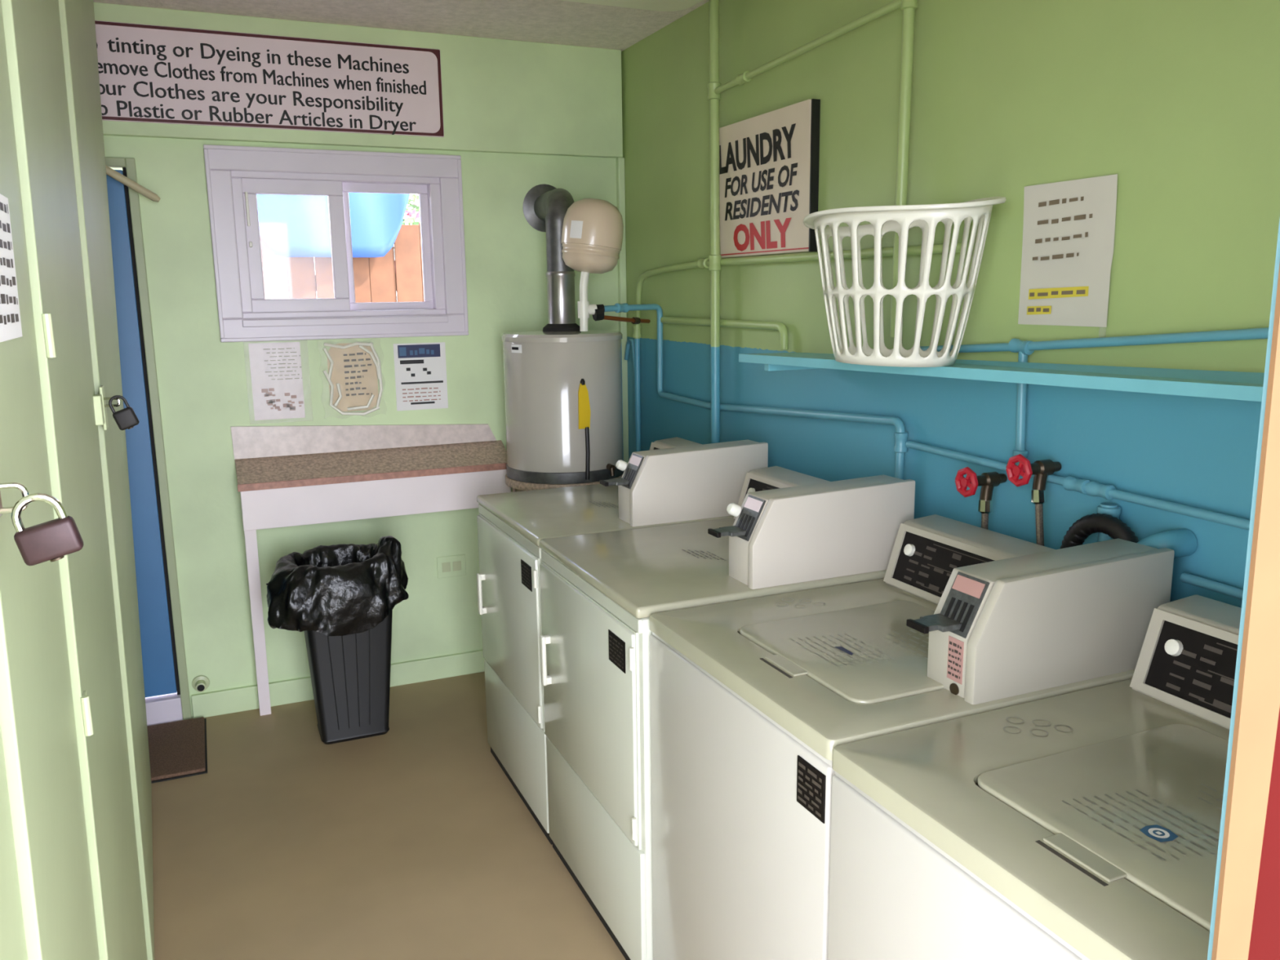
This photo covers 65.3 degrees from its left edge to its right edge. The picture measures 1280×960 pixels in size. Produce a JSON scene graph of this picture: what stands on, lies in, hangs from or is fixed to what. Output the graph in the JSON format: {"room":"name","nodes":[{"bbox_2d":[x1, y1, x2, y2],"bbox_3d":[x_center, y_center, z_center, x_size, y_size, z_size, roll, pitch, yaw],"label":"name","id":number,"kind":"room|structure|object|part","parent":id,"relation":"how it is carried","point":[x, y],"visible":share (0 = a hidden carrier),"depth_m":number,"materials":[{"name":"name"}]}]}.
{"room":"laundry","nodes":[
{"label":"laundry","id":0,"kind":"room"},
{"bbox_2d":[103,135,618,718],"bbox_3d":[-1.290,-0.392,3.839,2.819,2.537,0.140,-5,12,-23],"label":"wall","id":1,"kind":"structure","parent":0,"point":[204,381],"depth_m":3.84,"materials":[{"name":"green paint"}]},
{"bbox_2d":[105,164,160,202],"bbox_3d":[-1.794,-1.049,3.311,0.352,0.242,0.118,-5,12,-23],"label":"rod","id":2,"kind":"object","parent":1,"relation":"attached to","point":[110,172],"visible":0.29,"depth_m":3.33,"materials":[{"name":"beige metal"}]},
{"bbox_2d":[105,156,191,725],"bbox_3d":[-2.095,-0.072,3.511,0.772,2.050,0.150,-5,12,-23],"label":"door","id":3,"kind":"structure","parent":1,"relation":"in","point":[166,691],"depth_m":3.60,"materials":[{"name":"wood"}]},
{"bbox_2d":[191,675,209,692],"bbox_3d":[-1.662,0.778,3.780,0.064,0.064,0.052,-5,12,-23],"label":"door stop","id":4,"kind":"object","parent":1,"relation":"attached to","point":[200,683],"visible":1,"depth_m":3.79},
{"bbox_2d":[248,342,305,420],"bbox_3d":[-1.351,-0.367,3.735,0.224,0.306,0.005,-5,12,-23],"label":"notice","id":5,"kind":"object","parent":1,"relation":"attached to","point":[276,370],"visible":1,"depth_m":3.73,"materials":[{"name":"paper"}]},
{"bbox_2d":[261,387,303,410],"bbox_3d":[-1.342,-0.303,3.751,0.144,0.087,0.001,-5,12,-23],"label":"picture","id":6,"kind":"object","parent":5,"relation":"attached to","point":[268,393],"depth_m":3.74},
{"bbox_2d":[203,144,468,342],"bbox_3d":[-1.124,-0.882,3.776,0.912,0.685,0.124,-5,12,-23],"label":"window","id":7,"kind":"structure","parent":1,"relation":"in","point":[235,175],"depth_m":3.73,"materials":[{"name":"plastic"}]},
{"bbox_3d":[-1.276,-0.865,3.709,0.358,0.485,0.028,-5,12,-23],"label":"sash","id":8,"kind":"part","parent":7,"relation":"part of","materials":[{"name":"plastic"}]},
{"bbox_3d":[-1.131,-0.884,3.789,0.754,0.556,0.094,-5,12,-23],"label":"frame","id":9,"kind":"part","parent":7,"relation":"part of","materials":[{"name":"plastic"}]},
{"bbox_3d":[-1.114,-0.606,3.809,0.754,0.026,0.084,-5,12,-23],"label":"sill","id":10,"kind":"part","parent":7,"relation":"part of","materials":[{"name":"plastic"}]},
{"bbox_3d":[-0.981,-0.900,3.876,0.340,0.485,0.025,-5,12,-23],"label":"sash","id":11,"kind":"part","parent":7,"relation":"part of","materials":[{"name":"plastic"}]},
{"bbox_2d":[191,649,484,718],"bbox_3d":[-0.878,0.787,4.151,1.803,0.095,0.018,-5,12,-23],"label":"baseboard","id":12,"kind":"structure","parent":1,"relation":"attached to","point":[227,701],"depth_m":3.94,"materials":[{"name":"green wood"}]},
{"bbox_2d":[322,342,382,415],"bbox_3d":[-1.101,-0.388,3.830,0.244,0.306,0.021,-5,12,-23],"label":"notice","id":13,"kind":"object","parent":1,"relation":"attached to","point":[354,371],"visible":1,"depth_m":3.84,"materials":[{"name":"beige paper"}]},
{"bbox_2d":[93,2,622,158],"bbox_3d":[-1.273,-1.419,3.561,2.607,0.415,0.035,-5,12,-23],"label":"wall","id":14,"kind":"structure","parent":1,"relation":"attached to","point":[500,95],"depth_m":3.83,"materials":[{"name":"green paint"}]},
{"bbox_2d":[94,20,444,137],"bbox_3d":[-1.592,-1.376,3.400,1.848,0.314,0.013,-5,12,-23],"label":"sign","id":15,"kind":"object","parent":14,"relation":"attached to","point":[148,73],"visible":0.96,"depth_m":3.51,"materials":[{"name":"white paint"}]},
{"bbox_2d":[393,342,448,410],"bbox_3d":[-0.865,-0.409,3.945,0.203,0.262,0.003,-5,12,-23],"label":"notice","id":16,"kind":"object","parent":1,"relation":"attached to","point":[420,368],"visible":1,"depth_m":3.94,"materials":[{"name":"white paper"}]},
{"bbox_2d":[399,346,434,355],"bbox_3d":[-0.876,-0.506,3.920,0.135,0.034,0.001,-5,12,-23],"label":"print","id":17,"kind":"object","parent":16,"relation":"attached to","point":[402,352],"depth_m":3.91},
{"bbox_2d":[436,554,466,578],"bbox_3d":[-0.778,0.356,4.122,0.120,0.090,0.009,-5,12,-23],"label":"wall outlet","id":18,"kind":"object","parent":1,"relation":"attached to","point":[455,565],"visible":1,"depth_m":4.12,"materials":[{"name":"green plastic"}]},
{"bbox_2d":[441,560,461,572],"bbox_3d":[-0.776,0.357,4.119,0.080,0.040,0.002,-5,12,-23],"label":"socket","id":19,"kind":"object","parent":18,"relation":"attached to","point":[446,566],"depth_m":4.12,"materials":[{"name":"green plastic"}]},
{"bbox_2d":[616,157,628,464],"bbox_3d":[-0.068,-0.284,4.310,0.029,2.122,0.028,-5,12,-23],"label":"trim","id":20,"kind":"structure","parent":1,"relation":"attached to","point":[620,187],"depth_m":4.20,"materials":[{"name":"green wood"}]},
{"bbox_2d":[151,671,626,959],"bbox_3d":[-0.528,1.210,2.412,2.819,0.100,3.771,-5,12,-23],"label":"floor","id":21,"kind":"structure","parent":0,"point":[411,841],"depth_m":2.90,"materials":[{"name":"concrete"}]},
{"bbox_2d":[0,724,27,959],"bbox_3d":[-0.686,0.215,0.633,0.443,2.520,0.578,-5,12,-23],"label":"locker","id":22,"kind":"object","parent":21,"relation":"on","point":[12,935],"visible":1,"depth_m":0.97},
{"bbox_2d":[0,0,99,959],"bbox_3d":[-0.884,0.131,1.092,0.456,2.520,0.564,-5,12,-23],"label":"locker","id":23,"kind":"object","parent":21,"relation":"on","point":[37,719],"visible":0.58,"depth_m":1.19,"materials":[{"name":"green metal"}]},
{"bbox_2d":[0,193,22,342],"bbox_3d":[-0.724,-0.243,1.136,0.003,0.165,0.188,-6,12,-24],"label":"notice","id":24,"kind":"object","parent":23,"relation":"attached to","point":[11,328],"visible":1,"depth_m":1.16,"materials":[{"name":"white paper"}]},
{"bbox_2d":[11,493,84,565],"bbox_3d":[-0.548,0.044,0.924,0.055,0.067,0.018,-5,12,-23],"label":"padlock","id":25,"kind":"object","parent":23,"relation":"hanging from","point":[52,540],"visible":1,"depth_m":0.92,"materials":[{"name":"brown metal"}]},
{"bbox_2d":[0,0,147,959],"bbox_3d":[-1.148,0.025,1.668,0.443,2.520,0.779,-5,12,-23],"label":"locker","id":26,"kind":"object","parent":21,"relation":"on","point":[32,28],"visible":0.62,"depth_m":1.63,"materials":[{"name":"metal"}]},
{"bbox_2d":[57,0,154,959],"bbox_3d":[-1.505,-0.125,2.489,0.459,2.520,1.135,-5,12,-23],"label":"locker","id":27,"kind":"object","parent":21,"relation":"on","point":[77,17],"visible":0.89,"depth_m":2.30,"materials":[{"name":"green metal"}]},
{"bbox_2d":[108,395,138,430],"bbox_3d":[-1.073,-0.140,2.077,0.053,0.073,0.020,-5,12,-23],"label":"padlock","id":28,"kind":"object","parent":27,"relation":"hanging from","point":[126,418],"visible":1,"depth_m":2.07,"materials":[{"name":"black paint"}]},
{"bbox_2d":[146,716,207,783],"bbox_3d":[-1.881,0.973,3.445,0.712,0.016,0.476,-5,12,-23],"label":"doormat","id":29,"kind":"object","parent":21,"relation":"on","point":[177,749],"visible":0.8,"depth_m":3.52,"materials":[{"name":"brown carpet"}]},
{"bbox_2d":[303,564,395,744],"bbox_3d":[-1.058,0.609,3.636,0.336,0.640,0.266,-5,12,-23],"label":"trash bin","id":30,"kind":"object","parent":21,"relation":"on","point":[350,673],"visible":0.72,"depth_m":3.56,"materials":[{"name":"black plastic"}]},
{"bbox_2d":[266,535,408,635],"bbox_3d":[-1.089,0.356,3.573,0.502,0.311,0.394,-6,12,-26],"label":"liner","id":31,"kind":"object","parent":30,"relation":"on","point":[334,589],"visible":1,"depth_m":3.43,"materials":[{"name":"black plastic"}]},
{"bbox_2d":[230,423,511,715],"bbox_3d":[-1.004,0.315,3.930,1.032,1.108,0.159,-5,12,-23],"label":"table","id":32,"kind":"object","parent":21,"relation":"on","point":[345,473],"visible":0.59,"depth_m":3.81,"materials":[{"name":"laminate"}]},
{"bbox_3d":[-1.437,0.540,3.755,0.040,0.742,0.105,-5,12,-23],"label":"leg","id":33,"kind":"part","parent":32,"relation":"part of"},
{"bbox_2d":[505,473,622,492],"bbox_3d":[-0.285,0.409,3.989,0.472,0.885,0.472,-5,12,-23],"label":"stand","id":34,"kind":"object","parent":21,"relation":"on","point":[517,486],"visible":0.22,"depth_m":3.71,"materials":[{"name":"laminate"}]},
{"bbox_3d":[-0.482,0.411,4.068,0.040,0.855,0.040,-5,12,-23],"label":"leg","id":35,"kind":"part","parent":34,"relation":"part of","materials":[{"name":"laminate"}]},
{"bbox_2d":[501,329,624,484],"bbox_3d":[-0.290,-0.297,3.847,0.460,0.552,0.478,-5,12,-23],"label":"water heater","id":36,"kind":"object","parent":34,"relation":"on","point":[563,397],"visible":0.89,"depth_m":3.67,"materials":[{"name":"white metal"}]},
{"bbox_2d":[522,184,580,331],"bbox_3d":[-0.323,-0.872,3.883,0.187,0.576,0.419,-4,11,-17],"label":"flue pipe","id":37,"kind":"object","parent":36,"relation":"on","point":[545,206],"visible":0.87,"depth_m":3.74,"materials":[{"name":"silver metal"}]},
{"bbox_2d":[542,323,580,331],"bbox_3d":[-0.297,-0.581,3.802,0.150,0.034,0.150,-5,12,-23],"label":"hood","id":38,"kind":"object","parent":37,"relation":"attached to","point":[549,326],"depth_m":3.75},
{"bbox_3d":[-0.193,-0.098,3.675,0.020,0.196,0.016,-5,12,-23],"label":"cord","id":39,"kind":"part","parent":36,"relation":"part of","materials":[{"name":"black rubber"}]},
{"bbox_2d":[560,198,623,331],"bbox_3d":[-0.170,-0.776,3.614,0.226,0.469,0.220,-5,12,-23],"label":"tank","id":40,"kind":"object","parent":36,"relation":"on","point":[593,228],"visible":1,"depth_m":3.52,"materials":[{"name":"beige metal"}]},
{"bbox_2d":[604,315,650,324],"bbox_3d":[-0.040,-0.606,3.767,0.053,0.040,0.300,7,13,36],"label":"branch","id":41,"kind":"object","parent":40,"relation":"attached to","point":[633,320],"visible":1,"depth_m":3.74,"materials":[{"name":"gold metal"}]},
{"bbox_2d":[476,436,768,844],"bbox_3d":[-0.083,0.423,3.236,0.765,1.131,0.668,-5,12,-23],"label":"dryer","id":42,"kind":"object","parent":21,"relation":"on","point":[677,481],"visible":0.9,"depth_m":2.97,"materials":[{"name":"metal"}]},
{"bbox_3d":[-0.525,0.378,3.318,0.026,0.140,0.024,-5,12,-23],"label":"door handle","id":43,"kind":"part","parent":42,"relation":"part of","materials":[{"name":"white plastic"}]},
{"bbox_3d":[-0.407,0.414,3.101,0.018,0.502,0.636,-5,12,-23],"label":"door","id":44,"kind":"part","parent":42,"relation":"part of","materials":[{"name":"metal"}]},
{"bbox_3d":[-0.403,0.147,3.043,0.011,0.032,0.660,-5,12,-23],"label":"rail","id":45,"kind":"part","parent":42,"relation":"part of","materials":[{"name":"metal"}]},
{"bbox_3d":[-0.396,0.821,3.170,0.014,0.309,0.660,-5,12,-23],"label":"panel","id":46,"kind":"part","parent":42,"relation":"part of","materials":[{"name":"metal"}]},
{"bbox_2d":[589,501,618,507],"bbox_3d":[-0.112,0.078,3.151,0.053,0.001,0.148,-5,12,-23],"label":"print","id":47,"kind":"object","parent":42,"relation":"on","point":[589,501],"depth_m":3.16},
{"bbox_3d":[-0.098,0.088,3.168,0.689,0.026,0.668,-5,12,-23],"label":"panel","id":48,"kind":"part","parent":42,"relation":"part of","materials":[{"name":"metal"}]},
{"bbox_3d":[-0.055,-0.043,2.932,0.032,0.033,0.028,-5,12,-23],"label":"coin knob","id":49,"kind":"part","parent":42,"relation":"part of","materials":[{"name":"white plastic"}]},
{"bbox_3d":[-0.024,-0.026,2.898,0.050,0.092,0.071,-5,12,-23],"label":"coin plate","id":50,"kind":"part","parent":42,"relation":"part of","materials":[{"name":"grey metal"}]},
{"bbox_3d":[0.143,-0.017,3.261,0.050,0.136,0.585,-5,12,-23],"label":"panel frame","id":51,"kind":"part","parent":42,"relation":"part of","materials":[{"name":"ceramic"}]},
{"bbox_3d":[0.178,0.014,2.933,0.446,0.221,0.023,-5,12,-23],"label":"plate","id":52,"kind":"part","parent":42,"relation":"part of","materials":[{"name":"metal"}]},
{"bbox_2d":[539,466,915,959],"bbox_3d":[0.189,0.535,2.628,0.765,1.131,0.674,-5,12,-23],"label":"dryer","id":53,"kind":"object","parent":21,"relation":"on","point":[789,531],"visible":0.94,"depth_m":2.36,"materials":[{"name":"metal"}]},
{"bbox_3d":[-0.255,0.489,2.712,0.026,0.140,0.024,-5,12,-23],"label":"door handle","id":54,"kind":"part","parent":53,"relation":"part of","materials":[{"name":"white plastic"}]},
{"bbox_3d":[-0.136,0.526,2.492,0.018,0.502,0.642,-5,12,-23],"label":"door","id":55,"kind":"part","parent":53,"relation":"part of","materials":[{"name":"metal"}]},
{"bbox_3d":[-0.132,0.259,2.434,0.011,0.032,0.666,-5,12,-23],"label":"rail","id":56,"kind":"part","parent":53,"relation":"part of","materials":[{"name":"metal"}]},
{"bbox_3d":[-0.125,0.933,2.561,0.014,0.309,0.666,-5,12,-23],"label":"panel","id":57,"kind":"part","parent":53,"relation":"part of","materials":[{"name":"metal"}]},
{"bbox_2d":[682,549,725,560],"bbox_3d":[0.161,0.190,2.540,0.053,0.001,0.148,-5,12,-23],"label":"print","id":58,"kind":"object","parent":53,"relation":"on","point":[682,549],"depth_m":2.54},
{"bbox_3d":[0.174,0.200,2.559,0.689,0.026,0.674,-5,12,-23],"label":"panel","id":59,"kind":"part","parent":53,"relation":"part of","materials":[{"name":"metal"}]},
{"bbox_3d":[0.218,0.070,2.320,0.032,0.033,0.028,-5,12,-23],"label":"coin knob","id":60,"kind":"part","parent":53,"relation":"part of","materials":[{"name":"white plastic"}]},
{"bbox_3d":[0.249,0.086,2.287,0.050,0.092,0.071,-5,12,-23],"label":"coin plate","id":61,"kind":"part","parent":53,"relation":"part of","materials":[{"name":"grey metal"}]},
{"bbox_3d":[0.319,0.037,2.866,0.018,0.028,0.028,-5,12,-23],"label":"indicator knob","id":62,"kind":"part","parent":53,"relation":"part of","materials":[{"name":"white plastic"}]},
{"bbox_3d":[0.416,0.095,2.653,0.038,0.107,0.547,-5,12,-23],"label":"control panel","id":63,"kind":"part","parent":53,"relation":"part of","materials":[{"name":"plastic"}]},
{"bbox_3d":[0.414,0.094,2.652,0.050,0.136,0.591,-5,12,-23],"label":"panel frame","id":64,"kind":"part","parent":53,"relation":"part of","materials":[{"name":"ceramic"}]},
{"bbox_3d":[0.451,0.126,2.321,0.446,0.221,0.023,-5,12,-23],"label":"plate","id":65,"kind":"part","parent":53,"relation":"part of","materials":[{"name":"metal"}]},
{"bbox_2d":[648,514,1174,959],"bbox_3d":[0.493,0.650,2.027,0.740,1.119,0.678,-5,12,-23],"label":"washer","id":66,"kind":"object","parent":21,"relation":"on","point":[752,700],"visible":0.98,"depth_m":1.77,"materials":[{"name":"white metal"}]},
{"bbox_3d":[0.165,0.789,1.906,0.013,0.827,0.672,-5,12,-23],"label":"panel","id":67,"kind":"part","parent":66,"relation":"part of","materials":[{"name":"white metal"}]},
{"bbox_3d":[0.471,0.320,1.912,0.429,0.014,0.420,-5,12,-23],"label":"lid","id":68,"kind":"part","parent":66,"relation":"part of","materials":[{"name":"metal"}]},
{"bbox_3d":[0.458,0.327,1.952,0.667,0.034,0.678,-5,12,-23],"label":"panel","id":69,"kind":"part","parent":66,"relation":"part of","materials":[{"name":"metal"}]},
{"bbox_3d":[0.610,0.159,2.264,0.018,0.028,0.028,-5,12,-23],"label":"indicator knob","id":70,"kind":"part","parent":66,"relation":"part of","materials":[{"name":"white plastic"}]},
{"bbox_3d":[0.708,0.217,2.049,0.038,0.107,0.551,-5,12,-23],"label":"control panel","id":71,"kind":"part","parent":66,"relation":"part of","materials":[{"name":"black plastic"}]},
{"bbox_3d":[0.707,0.217,2.048,0.050,0.136,0.595,-5,12,-23],"label":"panel frame","id":72,"kind":"part","parent":66,"relation":"part of","materials":[{"name":"ceramic"}]},
{"bbox_3d":[0.542,0.209,1.680,0.050,0.092,0.071,-5,12,-23],"label":"coin plate","id":73,"kind":"part","parent":66,"relation":"part of","materials":[{"name":"grey metal"}]},
{"bbox_2d":[1031,489,1046,546],"bbox_3d":[0.855,0.201,2.121,0.031,0.362,0.083,-5,12,-23],"label":"supply hose","id":74,"kind":"object","parent":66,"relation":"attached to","point":[1038,497],"visible":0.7,"depth_m":2.11,"materials":[{"name":"metal"}]},
{"bbox_2d":[1005,453,1061,490],"bbox_3d":[0.839,-0.018,2.108,0.116,0.082,0.069,-5,12,-23],"label":"valve","id":75,"kind":"object","parent":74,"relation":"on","point":[1041,469],"visible":1,"depth_m":2.10,"materials":[{"name":"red metal"}]},
{"bbox_3d":[0.848,-0.004,2.112,0.026,0.052,0.038,10,15,44],"label":"spout","id":76,"kind":"part","parent":75,"relation":"part of","materials":[{"name":"gold metal"}]},
{"bbox_3d":[0.744,0.249,1.715,0.446,0.221,0.023,-5,12,-23],"label":"plate","id":77,"kind":"part","parent":66,"relation":"part of","materials":[{"name":"metal"}]},
{"bbox_2d":[826,594,1241,959],"bbox_3d":[0.763,0.765,1.414,0.737,1.114,0.673,-5,12,-23],"label":"washer","id":78,"kind":"object","parent":21,"relation":"on","point":[1083,824],"visible":0.76,"depth_m":1.37,"materials":[{"name":"white metal"}]},
{"bbox_3d":[0.434,0.904,1.293,0.013,0.822,0.667,-5,12,-23],"label":"panel","id":79,"kind":"part","parent":78,"relation":"part of","materials":[{"name":"white metal"}]},
{"bbox_3d":[0.740,0.437,1.300,0.429,0.014,0.415,-5,12,-23],"label":"lid","id":80,"kind":"part","parent":78,"relation":"part of","materials":[{"name":"metal"}]},
{"bbox_3d":[0.881,0.277,1.649,0.018,0.028,0.028,-5,12,-23],"label":"indicator knob","id":81,"kind":"part","parent":78,"relation":"part of","materials":[{"name":"white plastic"}]},
{"bbox_3d":[0.976,0.334,1.435,0.050,0.136,0.590,-5,12,-23],"label":"panel frame","id":82,"kind":"part","parent":78,"relation":"part of","materials":[{"name":"ceramic"}]},
{"bbox_3d":[0.978,0.335,1.436,0.038,0.107,0.546,-5,12,-23],"label":"control panel","id":83,"kind":"part","parent":78,"relation":"part of","materials":[{"name":"black plastic"}]},
{"bbox_2d":[93,0,709,51],"bbox_3d":[-0.611,-1.411,2.034,2.819,0.120,4.021,-5,12,-23],"label":"ceiling","id":84,"kind":"structure","parent":0,"point":[544,21],"depth_m":3.49,"materials":[{"name":"paint"}]},
{"bbox_2d":[560,0,702,11],"bbox_3d":[-0.257,-1.450,2.742,1.130,0.075,0.625,-5,12,-23],"label":"ceiling light","id":85,"kind":"object","parent":84,"relation":"attached to","point":[652,5],"visible":1,"depth_m":3.12,"materials":[{"name":"white plastic"}]},
{"bbox_2d":[621,0,1279,608],"bbox_3d":[0.674,-0.216,2.784,0.120,2.537,3.696,-5,12,-23],"label":"wall","id":86,"kind":"structure","parent":0,"point":[1177,100],"depth_m":2.25,"materials":[{"name":"green paint"}]},
{"bbox_2d":[624,338,635,451],"bbox_3d":[-0.030,0.095,4.277,0.018,1.389,0.117,-5,12,-23],"label":"pipe","id":87,"kind":"object","parent":86,"relation":"attached to","point":[629,341],"visible":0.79,"depth_m":4.15,"materials":[{"name":"metal"}]},
{"bbox_2d":[707,0,721,443],"bbox_3d":[0.258,-0.334,3.435,0.044,2.537,0.060,-5,12,-23],"label":"pipe","id":88,"kind":"object","parent":86,"relation":"attached to","point":[714,258],"visible":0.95,"depth_m":3.33,"materials":[{"name":"green metal"}]},
{"bbox_2d":[660,316,788,349],"bbox_3d":[0.269,-0.513,3.446,0.026,0.086,0.888,-5,12,-23],"label":"pipe","id":89,"kind":"object","parent":86,"relation":"attached to","point":[781,327],"visible":0.94,"depth_m":3.27,"materials":[{"name":"metal"}]},
{"bbox_2d":[604,302,908,479],"bbox_3d":[0.264,0.204,3.274,0.293,1.538,1.514,-5,12,-23],"label":"pipe","id":90,"kind":"object","parent":86,"relation":"attached to","point":[900,436],"visible":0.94,"depth_m":3.08,"materials":[{"name":"blue metal"}]},
{"bbox_2d":[719,98,820,257],"bbox_3d":[0.383,-0.915,3.110,0.034,0.420,0.566,-5,12,-23],"label":"sign","id":91,"kind":"object","parent":86,"relation":"attached to","point":[769,162],"visible":0.99,"depth_m":3.06,"materials":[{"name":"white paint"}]},
{"bbox_2d":[632,241,968,451],"bbox_3d":[0.375,0.115,3.324,0.036,1.692,1.930,-5,12,-23],"label":"pipe","id":92,"kind":"object","parent":86,"relation":"attached to","point":[915,250],"visible":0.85,"depth_m":3.44,"materials":[{"name":"green metal"}]},
{"bbox_2d":[714,0,902,93],"bbox_3d":[0.441,-1.206,2.818,0.032,0.058,0.952,-5,12,-23],"label":"pipe","id":93,"kind":"object","parent":86,"relation":"attached to","point":[740,79],"visible":0.99,"depth_m":2.73,"materials":[{"name":"green metal"}]},
{"bbox_2d":[889,0,918,337],"bbox_3d":[0.642,-0.890,2.418,0.040,1.077,0.043,-5,12,-23],"label":"pipe","id":94,"kind":"object","parent":86,"relation":"attached to","point":[908,7],"visible":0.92,"depth_m":2.41,"materials":[{"name":"green metal"}]},
{"bbox_2d":[738,352,1264,401],"bbox_3d":[0.814,-0.207,1.997,0.244,0.096,2.077,-5,12,-23],"label":"wall shelf","id":95,"kind":"object","parent":86,"relation":"attached to","point":[1237,385],"visible":1,"depth_m":1.92,"materials":[{"name":"blue wood"}]},
{"bbox_2d":[803,196,1006,367],"bbox_3d":[0.585,-0.452,2.287,0.363,0.362,0.559,-5,12,-23],"label":"laundry basket","id":96,"kind":"object","parent":95,"relation":"on","point":[883,220],"visible":1,"depth_m":2.19,"materials":[{"name":"white plastic"}]},
{"bbox_2d":[1013,342,1027,466],"bbox_3d":[0.840,-0.157,2.193,0.032,0.288,0.036,-5,12,-23],"label":"pipe","id":97,"kind":"object","parent":86,"relation":"attached to","point":[1021,388],"visible":0.7,"depth_m":2.19,"materials":[{"name":"blue metal"}]},
{"bbox_2d":[1017,173,1117,327],"bbox_3d":[0.883,-0.459,2.079,0.008,0.317,0.244,-5,12,-23],"label":"note","id":98,"kind":"object","parent":86,"relation":"attached to","point":[1068,227],"visible":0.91,"depth_m":2.07,"materials":[{"name":"paper"}]},
{"bbox_2d":[905,440,1249,530],"bbox_3d":[0.999,0.049,1.867,0.030,0.046,1.545,-5,12,-23],"label":"pipe","id":99,"kind":"object","parent":86,"relation":"attached to","point":[1069,483],"visible":0.91,"depth_m":2.00,"materials":[{"name":"blue metal"}]},
{"bbox_2d":[955,466,1007,501],"bbox_3d":[0.777,0.006,2.257,0.116,0.082,0.069,-5,12,-23],"label":"valve","id":100,"kind":"object","parent":99,"relation":"attached to","point":[987,481],"visible":1,"depth_m":2.25,"materials":[{"name":"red metal"}]},
{"bbox_2d":[977,499,991,529],"bbox_3d":[0.784,0.196,2.283,0.028,0.309,0.038,-1,11,-1],"label":"supply hose","id":101,"kind":"object","parent":100,"relation":"hanging from","point":[984,508],"visible":0.38,"depth_m":2.25,"materials":[{"name":"metal"}]},
{"bbox_3d":[0.787,0.021,2.261,0.026,0.052,0.038,10,15,44],"label":"spout","id":102,"kind":"part","parent":100,"relation":"part of","materials":[{"name":"gold metal"}]},
{"bbox_2d":[920,327,1268,355],"bbox_3d":[1.006,-0.259,1.783,0.031,0.146,1.552,-5,12,-23],"label":"pipe","id":103,"kind":"object","parent":86,"relation":"attached to","point":[1027,347],"visible":0.98,"depth_m":1.94,"materials":[{"name":"blue metal"}]},
{"bbox_2d":[1097,502,1121,542],"bbox_3d":[0.948,0.614,2.108,0.044,1.150,0.044,-5,12,-23],"label":"pipe","id":104,"kind":"object","parent":86,"relation":"attached to","point":[1113,509],"visible":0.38,"depth_m":1.99,"materials":[{"name":"blue metal"}]},
{"bbox_2d":[1137,528,1197,558],"bbox_3d":[0.985,0.646,1.986,0.080,1.131,0.106,-5,12,-23],"label":"pipe","id":105,"kind":"object","parent":86,"relation":"attached to","point":[1183,542],"visible":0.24,"depth_m":1.85,"materials":[{"name":"blue metal"}]},
{"bbox_2d":[1060,513,1138,548],"bbox_3d":[0.916,0.233,2.001,0.040,0.339,0.194,-6,12,-26],"label":"hose","id":106,"kind":"object","parent":105,"relation":"attached to","point":[1108,525],"visible":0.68,"depth_m":1.97,"materials":[{"name":"black rubber"}]},
{"bbox_2d":[1180,572,1243,599],"bbox_3d":[1.162,0.247,1.529,0.018,0.028,0.740,-5,12,-23],"label":"pipe","id":107,"kind":"object","parent":86,"relation":"attached to","point":[1206,584],"visible":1,"depth_m":1.80,"materials":[{"name":"blue metal"}]},
{"bbox_3d":[0.153,0.202,0.602,2.819,2.537,0.030,-5,12,-23],"label":"wall","id":108,"kind":"structure","parent":0,"visible":0},
{"bbox_2d":[1207,217,1279,959],"bbox_3d":[0.556,0.367,0.796,0.323,2.130,0.010,-5,12,-23],"label":"trim","id":109,"kind":"structure","parent":108,"relation":"attached to","point":[1245,922],"depth_m":0.70,"materials":[{"name":"beige wood"}]},
{"label":"outside","id":110,"kind":"structure","parent":0,"visible":0},
{"bbox_3d":[-3.616,0.126,8.464,16.000,0.100,9.889,-5,12,-23],"label":"ground","id":111,"kind":"structure","parent":110,"visible":0},
{"bbox_2d":[256,192,409,257],"bbox_3d":[-2.058,-1.199,5.013,2.270,3.748,0.109,-5,12,-23],"label":"tarpaulin","id":112,"kind":"object","parent":111,"relation":"on","point":[291,225],"visible":0.18,"depth_m":5.14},
{"bbox_2d":[259,222,425,302],"bbox_3d":[-1.458,-0.398,5.533,4.742,2.001,0.070,-5,12,-23],"label":"wooden fence","id":113,"kind":"object","parent":111,"relation":"on","point":[375,279],"visible":0.02,"depth_m":5.36,"materials":[{"name":"brown wood"}]},
{"bbox_2d":[395,194,419,274],"bbox_3d":[-1.150,-0.868,6.314,1.110,2.593,0.708,-5,12,-23],"label":"flowering bush","id":114,"kind":"object","parent":111,"relation":"on","point":[410,220],"visible":0.02,"depth_m":5.97,"materials":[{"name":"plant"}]}
]}

